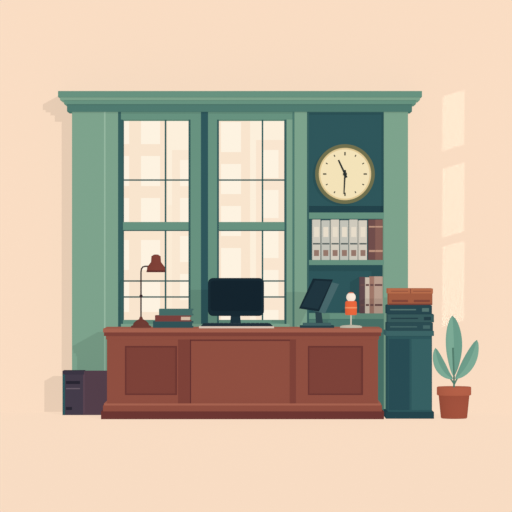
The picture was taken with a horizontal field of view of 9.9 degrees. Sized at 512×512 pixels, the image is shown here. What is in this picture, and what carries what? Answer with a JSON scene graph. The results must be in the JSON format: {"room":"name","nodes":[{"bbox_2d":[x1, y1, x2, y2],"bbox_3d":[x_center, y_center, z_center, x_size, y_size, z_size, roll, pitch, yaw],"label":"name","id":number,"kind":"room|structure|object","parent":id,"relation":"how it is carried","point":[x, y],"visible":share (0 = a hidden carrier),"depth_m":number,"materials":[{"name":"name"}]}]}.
{"room":"office","nodes":[
{"label":"office","id":0,"kind":"room"},
{"bbox_2d":[0,0,511,411],"bbox_3d":[0.000,-1.166,27.260,18.000,5.200,0.120,0,0,0],"label":"wall","id":1,"kind":"structure","parent":0,"point":[458,53],"depth_m":27.20,"materials":[{"name":"beige paint"}]},
{"bbox_2d":[72,112,120,370],"bbox_3d":[-1.452,0.059,27.039,0.445,2.750,0.318,0,0,0],"label":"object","id":2,"kind":"structure","parent":1,"relation":"attached to","point":[96,136],"depth_m":26.88,"materials":[{"name":"green paint"}]},
{"bbox_2d":[121,120,189,323],"bbox_3d":[-0.913,-0.313,27.059,0.633,1.868,0.278,0,0,0],"label":"window","id":3,"kind":"structure","parent":1,"relation":"in","point":[165,226],"depth_m":26.92,"materials":[{"name":"green wood"}]},
{"bbox_2d":[190,112,216,323],"bbox_3d":[-0.476,-0.348,27.045,0.241,1.933,0.306,0,0,0],"label":"window mullion","id":4,"kind":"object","parent":1,"relation":"attached to","point":[203,132],"depth_m":26.90,"materials":[{"name":"green paint"}]},
{"bbox_2d":[121,112,291,326],"bbox_3d":[-0.446,0.059,27.049,1.566,2.750,0.298,0,0,0],"label":"trim","id":5,"kind":"structure","parent":1,"relation":"attached to","point":[125,116],"depth_m":26.90,"materials":[{"name":"green paint"}]},
{"bbox_2d":[58,91,421,113],"bbox_3d":[-0.145,-1.402,26.959,3.292,0.180,0.478,0,0,0],"label":"trim","id":6,"kind":"structure","parent":1,"relation":"attached to","point":[75,101],"depth_m":26.78,"materials":[{"name":"green paint"}]},
{"bbox_2d":[217,120,285,323],"bbox_3d":[-0.039,-0.313,27.059,0.633,1.868,0.278,0,0,0],"label":"window","id":7,"kind":"structure","parent":1,"relation":"in","point":[262,226],"depth_m":26.92,"materials":[{"name":"green wood"}]},
{"bbox_2d":[0,412,511,511],"bbox_3d":[0.000,1.484,13.160,18.000,0.100,28.320,0,0,0],"label":"floor","id":8,"kind":"structure","parent":0,"point":[50,461],"depth_m":20.33,"materials":[{"name":"beige"}]},
{"bbox_2d":[62,370,106,414],"bbox_3d":[-1.544,1.236,26.746,0.401,0.398,0.228,0,0,0],"label":"computer tower","id":9,"kind":"object","parent":8,"relation":"on","point":[84,392],"visible":0.95,"depth_m":26.65,"materials":[{"name":"black metal"}]},
{"bbox_2d":[101,327,383,418],"bbox_3d":[-0.119,1.036,26.293,2.487,0.797,0.655,0,0,0],"label":"office desk","id":10,"kind":"object","parent":8,"relation":"on","point":[195,372],"visible":1,"depth_m":26.00,"materials":[{"name":"brown paint"}]},
{"bbox_2d":[131,254,164,327],"bbox_3d":[-0.959,0.312,26.300,0.307,0.651,0.176,0,0,0],"label":"desk lamp","id":11,"kind":"object","parent":10,"relation":"on","point":[155,265],"visible":1,"depth_m":26.26,"materials":[{"name":"brown metal"}]},
{"bbox_2d":[153,309,192,327],"bbox_3d":[-0.737,0.554,26.320,0.355,0.167,0.200,0,0,0],"label":"book stack","id":12,"kind":"object","parent":10,"relation":"on","point":[167,318],"visible":1,"depth_m":26.22,"materials":[{"name":"teal paper"}]},
{"bbox_2d":[208,278,263,322],"bbox_3d":[-0.178,0.417,26.340,0.498,0.442,0.180,0,0,0],"label":"computer monitor","id":13,"kind":"object","parent":10,"relation":"on","point":[235,298],"visible":0.84,"depth_m":26.30,"materials":[{"name":"black plastic"}]},
{"bbox_2d":[199,323,273,327],"bbox_3d":[-0.172,0.615,26.130,0.661,0.046,0.160,0,0,0],"label":"keyboard","id":14,"kind":"object","parent":10,"relation":"on","point":[204,325],"visible":1,"depth_m":26.06,"materials":[{"name":"black plastic"}]},
{"bbox_2d":[299,279,338,327],"bbox_3d":[0.560,0.419,26.300,0.356,0.438,0.220,0,0,0],"label":"tablet stand","id":15,"kind":"object","parent":10,"relation":"on","point":[320,292],"visible":1,"depth_m":26.25,"materials":[{"name":"black paint"}]},
{"bbox_2d":[340,292,361,327],"bbox_3d":[0.844,0.479,26.250,0.196,0.317,0.194,0,0,0],"label":"figurine","id":16,"kind":"object","parent":10,"relation":"on","point":[350,305],"visible":1,"depth_m":26.21,"materials":[{"name":"orange plastic"}]},
{"bbox_2d":[286,112,407,410],"bbox_3d":[0.831,0.053,27.039,1.104,2.763,0.318,0,0,0],"label":"bookcase","id":17,"kind":"object","parent":8,"relation":"on","point":[383,136],"visible":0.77,"depth_m":26.89,"materials":[{"name":"green wood"}]},
{"bbox_2d":[315,144,374,203],"bbox_3d":[0.810,-0.746,26.903,0.542,0.542,0.070,0,0,0],"label":"wall clock","id":18,"kind":"object","parent":17,"relation":"attached to","point":[344,173],"visible":1,"depth_m":26.89,"materials":[{"name":"beige"}]},
{"bbox_2d":[312,220,382,259],"bbox_3d":[0.835,-0.148,27.038,0.641,0.369,0.223,0,0,0],"label":"binders","id":19,"kind":"object","parent":17,"relation":"in","point":[329,228],"visible":1,"depth_m":26.93,"materials":[{"name":"white cardboard"}]},
{"bbox_2d":[359,276,382,312],"bbox_3d":[1.052,0.355,27.038,0.208,0.336,0.223,0,0,0],"label":"books","id":20,"kind":"object","parent":17,"relation":"in","point":[371,287],"visible":1,"depth_m":26.93,"materials":[{"name":"beige paper"}]},
{"bbox_2d":[383,330,433,418],"bbox_3d":[1.357,1.048,26.293,0.423,0.774,0.515,0,0,0],"label":"filing cabinet","id":21,"kind":"object","parent":8,"relation":"on","point":[408,353],"visible":0.93,"depth_m":26.05,"materials":[{"name":"teal metal"}]},
{"bbox_2d":[385,304,433,330],"bbox_3d":[1.365,0.547,26.268,0.415,0.229,0.343,0,0,0],"label":"folders","id":22,"kind":"object","parent":21,"relation":"on","point":[398,317],"visible":0.98,"depth_m":26.10,"materials":[{"name":"teal plastic"}]},
{"bbox_2d":[386,288,432,304],"bbox_3d":[1.365,0.360,26.264,0.398,0.145,0.332,0,0,0],"label":"storage box","id":23,"kind":"object","parent":22,"relation":"on","point":[395,296],"visible":1,"depth_m":26.11,"materials":[{"name":"orange cardboard"}]},
{"bbox_2d":[433,316,478,418],"bbox_3d":[1.786,0.981,26.105,0.380,0.906,0.302,0,0,22],"label":"potted plant","id":24,"kind":"object","parent":8,"relation":"on","point":[453,400],"visible":1,"depth_m":26.06,"materials":[{"name":"green plant"}]},
{"label":"outside","id":25,"kind":"structure","parent":0,"visible":0},
{"bbox_2d":[124,121,283,319],"bbox_3d":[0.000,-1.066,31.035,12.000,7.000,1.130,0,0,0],"label":"window panes","id":26,"kind":"structure","parent":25,"point":[240,142],"depth_m":30.50,"materials":[{"name":"beige"}]}
]}

